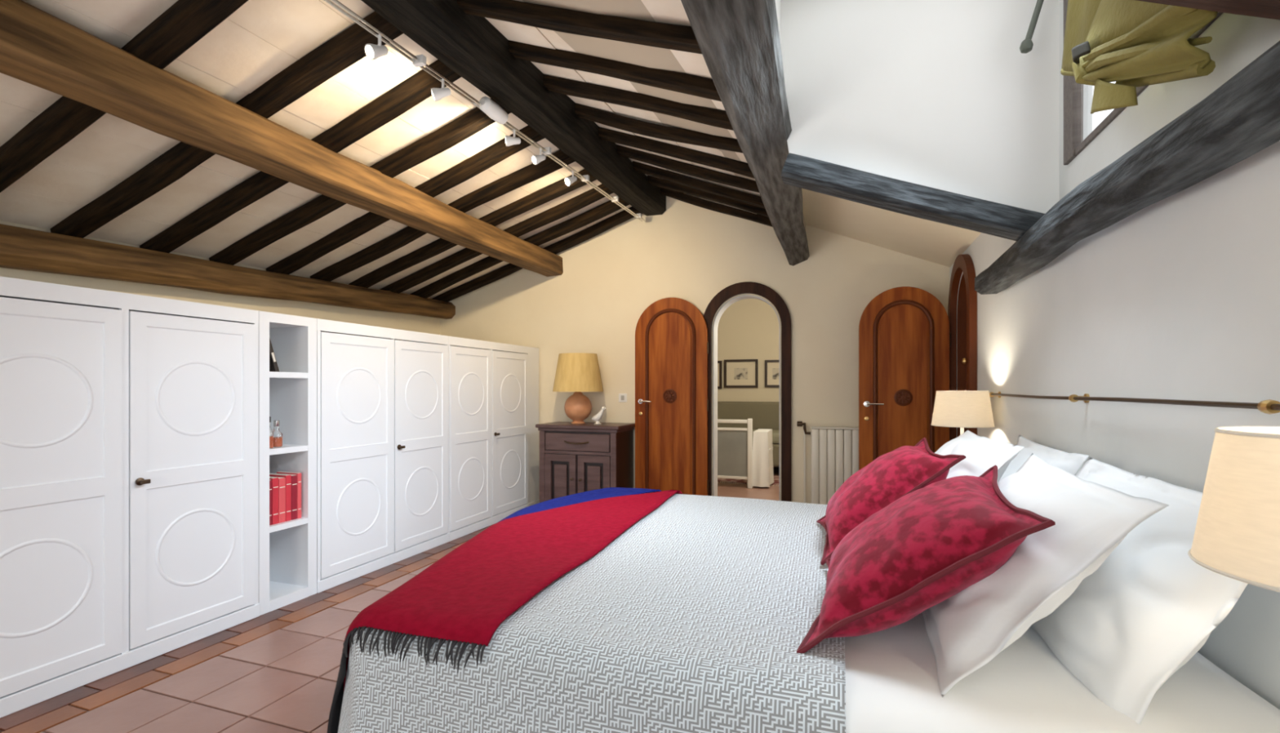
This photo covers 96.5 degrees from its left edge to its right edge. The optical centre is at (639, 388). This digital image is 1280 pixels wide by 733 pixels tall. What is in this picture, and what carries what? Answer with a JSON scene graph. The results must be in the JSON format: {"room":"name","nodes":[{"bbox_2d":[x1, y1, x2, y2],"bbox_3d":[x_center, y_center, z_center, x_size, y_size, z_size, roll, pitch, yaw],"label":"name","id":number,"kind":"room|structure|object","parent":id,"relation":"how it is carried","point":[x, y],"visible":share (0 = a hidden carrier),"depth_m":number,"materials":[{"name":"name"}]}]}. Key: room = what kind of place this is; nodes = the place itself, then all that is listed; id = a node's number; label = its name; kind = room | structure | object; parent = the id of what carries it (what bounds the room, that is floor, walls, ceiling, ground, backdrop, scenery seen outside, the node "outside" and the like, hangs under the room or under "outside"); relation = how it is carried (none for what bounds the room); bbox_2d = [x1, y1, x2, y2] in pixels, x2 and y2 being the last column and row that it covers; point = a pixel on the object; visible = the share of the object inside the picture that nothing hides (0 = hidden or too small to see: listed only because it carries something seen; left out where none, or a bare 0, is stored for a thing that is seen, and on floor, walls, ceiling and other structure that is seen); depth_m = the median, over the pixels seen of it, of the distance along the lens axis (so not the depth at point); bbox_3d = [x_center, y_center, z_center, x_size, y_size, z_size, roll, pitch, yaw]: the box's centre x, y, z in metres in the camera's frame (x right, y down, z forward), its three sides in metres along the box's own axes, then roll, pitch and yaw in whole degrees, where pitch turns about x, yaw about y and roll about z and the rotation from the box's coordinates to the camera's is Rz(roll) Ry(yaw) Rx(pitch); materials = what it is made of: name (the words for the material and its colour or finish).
{"room":"bedroom","nodes":[
{"label":"bedroom","id":0,"kind":"room"},
{"bbox_2d":[0,220,439,334],"bbox_3d":[-3.311,0.025,2.722,0.150,2.450,7.150,0,0,19],"label":"wall","id":1,"kind":"structure","parent":0,"point":[405,322],"depth_m":4.00,"materials":[{"name":"beige paint"}]},
{"bbox_2d":[0,223,455,319],"bbox_3d":[-3.126,-0.664,2.721,0.224,0.455,6.878,0,0,19],"label":"beam","id":2,"kind":"structure","parent":1,"relation":"attached to","point":[20,248],"depth_m":3.44,"materials":[{"name":"brown wood"}]},
{"bbox_2d":[0,466,779,732],"bbox_3d":[-0.205,1.200,3.727,5.250,0.100,11.100,0,0,19],"label":"floor","id":3,"kind":"structure","parent":0,"point":[276,671],"depth_m":2.25,"materials":[{"name":"brown tile"}]},
{"bbox_2d":[0,276,259,717],"bbox_3d":[-2.381,0.380,2.436,0.655,1.540,1.145,0,0,19],"label":"wardrobe","id":4,"kind":"object","parent":3,"relation":"on","point":[129,423],"visible":1,"depth_m":2.31,"materials":[{"name":"white paint"}]},
{"bbox_2d":[258,311,316,615],"bbox_3d":[-2.155,0.380,3.144,0.614,1.540,0.336,0,0,19],"label":"shelf unit","id":5,"kind":"object","parent":3,"relation":"on","point":[287,550],"visible":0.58,"depth_m":3.17,"materials":[{"name":"white paint"}]},
{"bbox_2d":[269,480,271,525],"bbox_3d":[-2.002,0.597,2.996,0.161,0.236,0.032,0,0,19],"label":"book","id":6,"kind":"object","parent":5,"relation":"on","point":[270,481],"visible":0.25,"depth_m":2.98,"materials":[{"name":"red paper"}]},
{"bbox_2d":[269,416,273,448],"bbox_3d":[-1.951,0.231,2.993,0.052,0.167,0.051,0,0,19],"label":"bottle","id":7,"kind":"object","parent":5,"relation":"on","point":[271,432],"visible":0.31,"depth_m":2.99,"materials":[{"name":"clear glass"}]},
{"bbox_2d":[269,476,278,524],"bbox_3d":[-1.990,0.594,3.029,0.161,0.243,0.034,0,0,19],"label":"book","id":8,"kind":"object","parent":5,"relation":"on","point":[274,480],"visible":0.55,"depth_m":3.00,"materials":[{"name":"red paper"}]},
{"bbox_2d":[269,337,279,372],"bbox_3d":[-2.000,-0.178,3.032,0.141,0.197,0.079,0,0,19],"label":"book","id":9,"kind":"object","parent":5,"relation":"on","point":[273,366],"visible":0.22,"depth_m":3.02,"materials":[{"name":"grey paper"}]},
{"bbox_2d":[273,420,282,447],"bbox_3d":[-1.948,0.243,3.061,0.056,0.142,0.055,0,0,19],"label":"bottle","id":10,"kind":"object","parent":5,"relation":"on","point":[277,435],"visible":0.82,"depth_m":3.05,"materials":[{"name":"clear glass"}]},
{"bbox_2d":[272,476,285,523],"bbox_3d":[-1.978,0.597,3.065,0.161,0.237,0.038,0,0,19],"label":"book","id":11,"kind":"object","parent":5,"relation":"on","point":[282,481],"visible":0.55,"depth_m":3.04,"materials":[{"name":"red paper"}]},
{"bbox_2d":[269,473,291,521],"bbox_3d":[-1.965,0.592,3.100,0.161,0.247,0.032,0,0,19],"label":"book","id":12,"kind":"object","parent":5,"relation":"on","point":[288,477],"visible":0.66,"depth_m":3.07,"materials":[{"name":"red paper"}]},
{"bbox_2d":[278,473,297,519],"bbox_3d":[-1.954,0.595,3.133,0.161,0.241,0.034,0,0,19],"label":"book","id":13,"kind":"object","parent":5,"relation":"on","point":[294,477],"visible":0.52,"depth_m":3.10,"materials":[{"name":"red paper"}]},
{"bbox_2d":[276,471,301,518],"bbox_3d":[-1.944,0.591,3.162,0.161,0.249,0.024,0,0,19],"label":"book","id":14,"kind":"object","parent":5,"relation":"on","point":[299,474],"visible":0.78,"depth_m":3.13,"materials":[{"name":"red paper"}]},
{"bbox_2d":[316,318,448,593],"bbox_3d":[-1.891,0.380,3.836,0.655,1.540,1.140,0,0,19],"label":"wardrobe","id":15,"kind":"object","parent":3,"relation":"on","point":[382,393],"visible":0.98,"depth_m":3.63,"materials":[{"name":"white paint"}]},
{"bbox_2d":[448,336,539,541],"bbox_3d":[-1.477,0.380,5.019,0.655,1.540,1.363,0,0,19],"label":"wardrobe","id":16,"kind":"object","parent":3,"relation":"on","point":[493,387],"visible":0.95,"depth_m":4.78,"materials":[{"name":"white paint"}]},
{"bbox_2d":[535,421,635,502],"bbox_3d":[-0.483,0.735,5.140,0.790,0.830,0.457,0,0,19],"label":"cabinet","id":17,"kind":"object","parent":3,"relation":"on","point":[575,458],"visible":0.85,"depth_m":4.97,"materials":[{"name":"black wood"}]},
{"bbox_2d":[552,352,603,423],"bbox_3d":[-0.561,0.006,5.176,0.456,0.628,0.456,0,0,19],"label":"table lamp","id":18,"kind":"object","parent":17,"relation":"on","point":[576,372],"visible":1,"depth_m":5.03,"materials":[{"name":"fabric"}]},
{"bbox_2d":[591,406,606,424],"bbox_3d":[-0.359,0.241,5.063,0.140,0.157,0.070,0,0,19],"label":"figurine","id":19,"kind":"object","parent":17,"relation":"on","point":[598,416],"visible":1,"depth_m":5.04,"materials":[{"name":"white ceramic"}]},
{"bbox_2d":[717,418,752,488],"bbox_3d":[0.956,0.750,6.663,0.700,0.800,0.050,0,0,19],"label":"cot","id":20,"kind":"object","parent":3,"relation":"on","point":[735,445],"visible":0.53,"depth_m":6.60,"materials":[{"name":"white wood"}]},
{"bbox_2d":[717,401,779,466],"bbox_3d":[1.388,0.675,8.049,2.000,0.950,0.910,0,0,19],"label":"sofa","id":21,"kind":"object","parent":3,"relation":"on","point":[764,415],"visible":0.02,"depth_m":8.19,"materials":[{"name":"brown fabric"}]},
{"bbox_2d":[752,429,779,444],"bbox_3d":[1.754,0.660,7.793,0.820,0.140,0.670,0,0,19],"label":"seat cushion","id":22,"kind":"object","parent":21,"relation":"on","point":[775,433],"depth_m":7.45,"materials":[{"name":"fabric"}]},
{"bbox_2d":[717,475,779,485],"bbox_3d":[1.478,1.144,7.127,1.080,0.012,0.730,0,0,19],"label":"rug","id":23,"kind":"object","parent":3,"relation":"on","point":[776,478],"visible":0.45,"depth_m":6.98,"materials":[{"name":"brown fabric"}]},
{"bbox_2d":[752,428,773,487],"bbox_3d":[1.458,0.815,6.768,0.223,0.630,0.509,0,0,19],"label":"slipcovered chair","id":24,"kind":"object","parent":23,"relation":"on","point":[762,452],"visible":1,"depth_m":6.55,"materials":[{"name":"white fabric"}]},
{"bbox_3d":[0.540,0.892,2.025,1.880,0.515,1.920,0,0,19],"label":"bed","id":25,"kind":"object","parent":3,"relation":"on","visible":0},
{"bbox_2d":[337,492,845,732],"bbox_3d":[-0.047,0.853,2.231,1.585,0.570,2.098,0,0,19],"label":"bedspread","id":26,"kind":"object","parent":25,"relation":"on","point":[695,618],"visible":0.66,"depth_m":1.34,"materials":[{"name":"white fabric"}]},
{"bbox_2d":[327,487,682,732],"bbox_3d":[-0.429,0.839,2.391,0.859,0.600,2.082,0,0,19],"label":"throw blanket","id":27,"kind":"object","parent":26,"relation":"on","point":[465,595],"visible":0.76,"depth_m":1.71,"materials":[{"name":"red fabric"}]},
{"bbox_2d":[816,437,965,565],"bbox_3d":[0.859,0.382,2.052,0.416,0.372,0.592,0,0,16],"label":"cushion","id":28,"kind":"object","parent":26,"relation":"on","point":[904,470],"visible":0.73,"depth_m":1.88,"materials":[{"name":"fabric"}]},
{"bbox_2d":[796,465,1055,653],"bbox_3d":[0.674,0.399,1.428,0.466,0.363,0.642,0,0,24],"label":"cushion","id":29,"kind":"object","parent":26,"relation":"on","point":[939,540],"visible":0.98,"depth_m":1.23,"materials":[{"name":"fabric"}]},
{"bbox_2d":[844,612,1279,732],"bbox_3d":[1.021,0.834,1.857,0.851,0.521,2.088,0,0,19],"label":"sheet","id":30,"kind":"object","parent":25,"relation":"on","point":[892,684],"visible":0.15,"depth_m":1.09,"materials":[{"name":"white fabric"}]},
{"bbox_2d":[934,430,1024,482],"bbox_3d":[1.178,0.386,2.226,0.334,0.405,0.801,0,0,18],"label":"pillow","id":31,"kind":"object","parent":30,"relation":"on","point":[981,454],"visible":0.3,"depth_m":1.99,"materials":[{"name":"white fabric"}]},
{"bbox_2d":[998,435,1088,481],"bbox_3d":[1.408,0.431,2.177,0.266,0.454,0.800,0,0,21],"label":"pillow","id":32,"kind":"object","parent":30,"relation":"on","point":[1071,463],"visible":0.15,"depth_m":2.08,"materials":[{"name":"white fabric"}]},
{"bbox_2d":[922,453,1168,697],"bbox_3d":[0.870,0.393,1.391,0.347,0.399,0.800,0,0,21],"label":"pillow","id":33,"kind":"object","parent":30,"relation":"on","point":[967,629],"visible":0.58,"depth_m":1.11,"materials":[{"name":"white fabric"}]},
{"bbox_2d":[1031,457,1247,724],"bbox_3d":[1.077,0.424,1.339,0.287,0.441,0.802,0,0,17],"label":"pillow","id":34,"kind":"object","parent":30,"relation":"on","point":[1148,608],"visible":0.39,"depth_m":1.10,"materials":[{"name":"white fabric"}]},
{"bbox_3d":[0.855,0.900,0.612,0.350,0.500,0.360,0,0,19],"label":"nightstand","id":35,"kind":"object","parent":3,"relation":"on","visible":0},
{"bbox_2d":[1187,426,1279,592],"bbox_3d":[0.880,0.352,0.698,0.304,0.595,0.304,0,0,19],"label":"bedside lamp","id":36,"kind":"object","parent":35,"relation":"on","point":[1237,536],"visible":1,"depth_m":0.71,"materials":[{"name":"beige fabric"}]},
{"bbox_3d":[1.732,0.900,3.102,0.350,0.500,0.360,0,0,19],"label":"nightstand","id":37,"kind":"object","parent":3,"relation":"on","visible":0},
{"bbox_2d":[930,391,995,435],"bbox_3d":[1.746,0.333,3.097,0.304,0.635,0.304,0,0,19],"label":"bedside lamp","id":38,"kind":"object","parent":37,"relation":"on","point":[962,410],"visible":0.91,"depth_m":2.98,"materials":[{"name":"beige fabric"}]},
{"bbox_2d":[0,0,981,298],"bbox_3d":[-1.014,-1.307,1.944,4.900,1.154,7.000,0,0,19],"label":"ceiling","id":39,"kind":"structure","parent":0,"point":[260,39],"depth_m":2.81,"materials":[{"name":"beige"}]},
{"bbox_2d":[0,0,248,192],"bbox_3d":[-2.145,-1.176,2.261,2.321,0.820,0.115,0,0,19],"label":"rafter","id":40,"kind":"object","parent":39,"relation":"attached to","point":[183,24],"visible":0.73,"depth_m":2.24,"materials":[{"name":"brown wood"}]},
{"bbox_2d":[49,11,403,238],"bbox_3d":[-1.996,-1.181,2.682,2.328,0.798,0.114,0,0,19],"label":"rafter","id":41,"kind":"object","parent":39,"relation":"attached to","point":[346,48],"visible":0.75,"depth_m":2.56,"materials":[{"name":"brown wood"}]},
{"bbox_2d":[0,0,563,276],"bbox_3d":[-1.900,-1.145,2.307,0.230,0.213,6.902,0,1,18],"label":"purlin","id":42,"kind":"object","parent":39,"relation":"attached to","point":[38,48],"visible":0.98,"depth_m":2.38,"materials":[{"name":"brown wood"}]},
{"bbox_2d":[139,59,461,253],"bbox_3d":[-1.866,-1.193,3.057,2.322,0.817,0.114,0,0,19],"label":"rafter","id":43,"kind":"object","parent":39,"relation":"attached to","point":[415,89],"visible":0.79,"depth_m":2.94,"materials":[{"name":"brown wood"}]},
{"bbox_2d":[208,98,511,265],"bbox_3d":[-1.733,-1.202,3.434,2.325,0.811,0.118,0,0,19],"label":"rafter","id":44,"kind":"object","parent":39,"relation":"attached to","point":[474,121],"visible":0.73,"depth_m":3.33,"materials":[{"name":"brown wood"}]},
{"bbox_2d":[266,125,544,274],"bbox_3d":[-1.605,-1.212,3.802,2.324,0.814,0.110,0,0,20],"label":"rafter","id":45,"kind":"object","parent":39,"relation":"attached to","point":[498,152],"visible":0.7,"depth_m":3.69,"materials":[{"name":"brown wood"}]},
{"bbox_2d":[310,150,574,281],"bbox_3d":[-1.482,-1.217,4.148,2.329,0.795,0.116,0,0,19],"label":"rafter","id":46,"kind":"object","parent":39,"relation":"attached to","point":[525,175],"visible":0.79,"depth_m":4.03,"materials":[{"name":"brown wood"}]},
{"bbox_2d":[348,168,596,288],"bbox_3d":[-1.358,-1.222,4.500,2.326,0.804,0.116,0,0,19],"label":"rafter","id":47,"kind":"object","parent":39,"relation":"attached to","point":[558,188],"visible":0.75,"depth_m":4.39,"materials":[{"name":"brown wood"}]},
{"bbox_2d":[379,183,613,293],"bbox_3d":[-1.244,-1.234,4.830,2.320,0.827,0.116,0,0,19],"label":"rafter","id":48,"kind":"object","parent":39,"relation":"attached to","point":[584,199],"visible":0.73,"depth_m":4.71,"materials":[{"name":"brown wood"}]},
{"bbox_2d":[360,0,666,216],"bbox_3d":[-0.965,-1.527,1.979,0.252,0.545,6.911,0,0,19],"label":"ridge beam","id":49,"kind":"structure","parent":39,"relation":"attached to","point":[469,46],"depth_m":2.79,"materials":[{"name":"black wood"}]},
{"bbox_2d":[323,0,645,222],"bbox_3d":[-0.546,-1.423,3.423,0.078,0.196,3.600,0,0,19],"label":"track","id":50,"kind":"object","parent":49,"relation":"attached to","point":[494,111],"visible":1,"depth_m":2.78,"materials":[{"name":"silver metal"}]},
{"bbox_2d":[364,34,388,60],"bbox_3d":[-1.011,-1.305,2.198,0.054,0.098,0.086,0,0,37],"label":"track spotlight","id":51,"kind":"object","parent":50,"relation":"attached to","point":[373,51],"visible":1,"depth_m":2.18,"materials":[{"name":"white metal"}]},
{"bbox_2d":[431,79,451,102],"bbox_3d":[-0.887,-1.325,2.547,0.086,0.095,0.054,0,0,-13],"label":"track spotlight","id":52,"kind":"object","parent":50,"relation":"attached to","point":[438,94],"visible":1,"depth_m":2.53,"materials":[{"name":"white metal"}]},
{"bbox_2d":[505,129,520,146],"bbox_3d":[-0.690,-1.357,3.105,0.082,0.088,0.054,0,0,-13],"label":"track spotlight","id":53,"kind":"object","parent":50,"relation":"attached to","point":[509,140],"visible":1,"depth_m":3.09,"materials":[{"name":"white metal"}]},
{"bbox_2d":[531,148,546,164],"bbox_3d":[-0.598,-1.366,3.378,0.086,0.097,0.054,0,0,-35],"label":"track spotlight","id":54,"kind":"object","parent":50,"relation":"attached to","point":[535,159],"visible":1,"depth_m":3.37,"materials":[{"name":"white metal"}]},
{"bbox_2d":[564,170,577,186],"bbox_3d":[-0.456,-1.386,3.784,0.086,0.098,0.054,0,0,-40],"label":"track spotlight","id":55,"kind":"object","parent":50,"relation":"attached to","point":[568,180],"visible":1,"depth_m":3.77,"materials":[{"name":"white metal"}]},
{"bbox_2d":[409,196,629,298],"bbox_3d":[-1.128,-1.240,5.157,2.322,0.818,0.114,0,0,20],"label":"rafter","id":56,"kind":"object","parent":39,"relation":"attached to","point":[598,212],"visible":0.7,"depth_m":5.03,"materials":[{"name":"brown wood"}]},
{"bbox_2d":[431,206,642,302],"bbox_3d":[-1.016,-1.255,5.483,2.321,0.821,0.123,0,0,20],"label":"rafter","id":57,"kind":"object","parent":39,"relation":"attached to","point":[624,215],"visible":0.74,"depth_m":5.38,"materials":[{"name":"brown wood"}]},
{"bbox_2d":[456,0,702,54],"bbox_3d":[-0.251,-1.390,2.164,1.118,0.453,0.088,0,0,20],"label":"rafter","id":58,"kind":"object","parent":39,"relation":"attached to","point":[655,34],"visible":0.88,"depth_m":2.12,"materials":[{"name":"brown wood"}]},
{"bbox_2d":[508,40,721,102],"bbox_3d":[-0.120,-1.413,2.533,1.115,0.463,0.085,0,0,20],"label":"rafter","id":59,"kind":"object","parent":39,"relation":"attached to","point":[689,84],"visible":0.85,"depth_m":2.49,"materials":[{"name":"brown wood"}]},
{"bbox_2d":[542,74,733,130],"bbox_3d":[-0.012,-1.427,2.841,1.120,0.454,0.088,0,0,20],"label":"rafter","id":60,"kind":"object","parent":39,"relation":"attached to","point":[707,116],"visible":0.87,"depth_m":2.81,"materials":[{"name":"brown wood"}]},
{"bbox_2d":[574,102,742,153],"bbox_3d":[0.112,-1.454,3.188,1.124,0.450,0.090,0,0,20],"label":"rafter","id":61,"kind":"object","parent":39,"relation":"attached to","point":[644,128],"visible":0.82,"depth_m":3.17,"materials":[{"name":"brown wood"}]},
{"bbox_2d":[598,127,755,178],"bbox_3d":[0.228,-1.457,3.534,1.119,0.470,0.086,0,0,19],"label":"rafter","id":62,"kind":"object","parent":39,"relation":"attached to","point":[742,168],"visible":0.88,"depth_m":3.51,"materials":[{"name":"brown wood"}]},
{"bbox_2d":[616,144,759,192],"bbox_3d":[0.351,-1.487,3.871,1.122,0.466,0.091,0,0,18],"label":"rafter","id":63,"kind":"object","parent":39,"relation":"attached to","point":[655,160],"visible":0.88,"depth_m":3.84,"materials":[{"name":"brown wood"}]},
{"bbox_2d":[631,160,764,208],"bbox_3d":[0.459,-1.489,4.196,1.117,0.489,0.092,0,0,20],"label":"rafter","id":64,"kind":"object","parent":39,"relation":"attached to","point":[736,195],"visible":0.88,"depth_m":4.17,"materials":[{"name":"brown wood"}]},
{"bbox_2d":[646,175,768,217],"bbox_3d":[0.586,-1.515,4.550,1.123,0.472,0.087,0,0,19],"label":"rafter","id":65,"kind":"object","parent":39,"relation":"attached to","point":[652,180],"visible":0.59,"depth_m":4.54,"materials":[{"name":"brown wood"}]},
{"bbox_2d":[659,186,772,226],"bbox_3d":[0.689,-1.530,4.842,1.120,0.486,0.084,0,0,19],"label":"rafter","id":66,"kind":"object","parent":39,"relation":"attached to","point":[679,196],"visible":0.78,"depth_m":4.82,"materials":[{"name":"brown wood"}]},
{"bbox_2d":[680,0,809,266],"bbox_3d":[0.191,-1.227,1.565,0.407,0.410,6.882,0,-1,19],"label":"purlin","id":67,"kind":"object","parent":39,"relation":"attached to","point":[739,42],"visible":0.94,"depth_m":2.07,"materials":[{"name":"grey wood"}]},
{"bbox_2d":[440,195,950,504],"bbox_3d":[0.270,-0.340,5.235,5.150,3.180,0.160,0,0,19],"label":"wall","id":68,"kind":"structure","parent":0,"point":[691,253],"depth_m":5.10,"materials":[{"name":"beige paint"}]},
{"bbox_2d":[618,393,626,402],"bbox_3d":[-0.160,0.090,5.294,0.080,0.080,0.013,0,0,19],"label":"light switch","id":69,"kind":"object","parent":68,"relation":"attached to","point":[622,397],"visible":1,"depth_m":5.29,"materials":[{"name":"white plastic"}]},
{"bbox_2d":[635,281,791,502],"bbox_3d":[0.632,0.120,5.059,1.372,2.060,0.244,0,0,15],"label":"door","id":70,"kind":"structure","parent":68,"relation":"in","point":[673,338],"depth_m":5.03,"materials":[{"name":"brown wood"}]},
{"bbox_2d":[796,421,858,504],"bbox_3d":[1.554,0.712,4.620,0.550,0.877,0.089,0,0,19],"label":"radiator","id":71,"kind":"object","parent":68,"relation":"attached to","point":[819,437],"visible":0.57,"depth_m":4.59,"materials":[{"name":"beige metal"}]},
{"bbox_2d":[810,426,858,429],"bbox_3d":[1.605,0.321,4.598,0.440,0.014,0.080,0,0,19],"label":"grille","id":72,"kind":"object","parent":71,"relation":"attached to","point":[812,427],"depth_m":4.58,"materials":[{"name":"beige metal"}]},
{"bbox_2d":[717,298,779,401],"bbox_3d":[1.516,-0.200,8.565,5.200,2.700,0.130,0,0,19],"label":"wall","id":73,"kind":"structure","parent":0,"point":[748,328],"depth_m":8.46,"materials":[{"name":"beige paint"}]},
{"bbox_2d":[717,360,721,388],"bbox_3d":[1.031,-0.200,8.649,0.420,0.420,0.028,0,0,19],"label":"framed picture","id":74,"kind":"object","parent":73,"relation":"attached to","point":[719,362],"visible":0.28,"depth_m":8.58,"materials":[{"name":"brown"}]},
{"bbox_2d":[724,359,758,387],"bbox_3d":[1.498,-0.215,8.486,0.500,0.420,0.028,0,0,19],"label":"framed picture","id":75,"kind":"object","parent":73,"relation":"attached to","point":[738,373],"visible":1,"depth_m":8.48,"materials":[{"name":"brown paper"}]},
{"bbox_2d":[733,368,747,379],"bbox_3d":[1.499,-0.215,8.488,0.200,0.168,0.003,0,0,19],"label":"print","id":76,"kind":"object","parent":75,"relation":"attached to","point":[739,373],"depth_m":8.49},
{"bbox_2d":[764,360,779,387],"bbox_3d":[1.999,-0.210,8.310,0.360,0.400,0.028,0,0,19],"label":"framed picture","id":77,"kind":"object","parent":73,"relation":"attached to","point":[771,366],"visible":0.59,"depth_m":8.33,"materials":[{"name":"brown paper"}]},
{"bbox_2d":[772,368,779,379],"bbox_3d":[1.999,-0.210,8.313,0.144,0.160,0.003,0,0,19],"label":"print","id":78,"kind":"object","parent":77,"relation":"attached to","point":[775,371],"depth_m":8.32},
{"bbox_2d":[774,0,1059,213],"bbox_3d":[0.917,-1.260,1.787,1.250,1.300,1.420,0,0,19],"label":"wall","id":79,"kind":"structure","parent":0,"point":[942,95],"depth_m":2.36,"materials":[{"name":"white paint"}]},
{"bbox_2d":[781,152,1044,241],"bbox_3d":[1.102,-0.795,2.374,0.996,0.457,0.146,0,0,20],"label":"rafter","id":80,"kind":"object","parent":79,"relation":"attached to","point":[988,217],"visible":0.94,"depth_m":2.32,"materials":[{"name":"black wood"}]},
{"bbox_2d":[1019,0,1044,53],"bbox_3d":[1.522,-1.542,2.132,0.178,0.551,0.043,0,0,23],"label":"pole","id":81,"kind":"object","parent":79,"relation":"hanging from","point":[1026,46],"visible":1,"depth_m":2.14,"materials":[{"name":"grey metal"}]},
{"bbox_2d":[1135,0,1279,20],"bbox_3d":[0.724,-0.934,1.159,1.043,0.515,0.153,0,0,19],"label":"rafter","id":82,"kind":"object","parent":79,"relation":"attached to","point":[1268,9],"visible":1,"depth_m":1.06,"materials":[{"name":"brown wood"}]},
{"bbox_2d":[950,0,1279,709],"bbox_3d":[1.287,-0.300,1.165,0.060,3.100,7.050,0,0,19],"label":"wall","id":83,"kind":"structure","parent":0,"point":[1178,298],"depth_m":1.49,"materials":[{"name":"white paint"}]},
{"bbox_2d":[974,40,1279,294],"bbox_3d":[0.961,-0.514,0.542,0.179,0.166,5.261,0,1,19],"label":"purlin","id":84,"kind":"object","parent":83,"relation":"attached to","point":[1239,119],"visible":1,"depth_m":1.25,"materials":[{"name":"black wood"}]},
{"bbox_2d":[989,391,1279,413],"bbox_3d":[1.527,0.035,2.027,0.057,0.033,2.205,0,0,19],"label":"wall rail","id":85,"kind":"object","parent":83,"relation":"attached to","point":[1268,406],"visible":1,"depth_m":1.38,"materials":[{"name":"brown metal"}]},
{"bbox_2d":[1063,0,1222,164],"bbox_3d":[1.416,-1.210,1.626,0.026,0.760,1.065,0,0,19],"label":"window","id":86,"kind":"structure","parent":83,"relation":"in","point":[1081,127],"depth_m":2.01,"materials":[{"name":"grey wood"}]},
{"bbox_2d":[1060,0,1217,114],"bbox_3d":[1.202,-1.076,1.481,0.126,0.908,0.802,0,0,19],"label":"curtain","id":87,"kind":"object","parent":86,"relation":"attached to","point":[1132,44],"visible":0.98,"depth_m":1.34,"materials":[{"name":"green fabric"}]},
{"bbox_3d":[2.769,0.050,3.671,1.200,2.400,0.960,0,0,19],"label":"wall","id":88,"kind":"structure","parent":0,"visible":0},
{"bbox_2d":[858,253,977,470],"bbox_3d":[1.992,0.125,3.943,0.885,2.050,0.740,0,0,19],"label":"door","id":89,"kind":"structure","parent":88,"relation":"in","point":[908,338],"depth_m":4.19,"materials":[{"name":"brown wood"}]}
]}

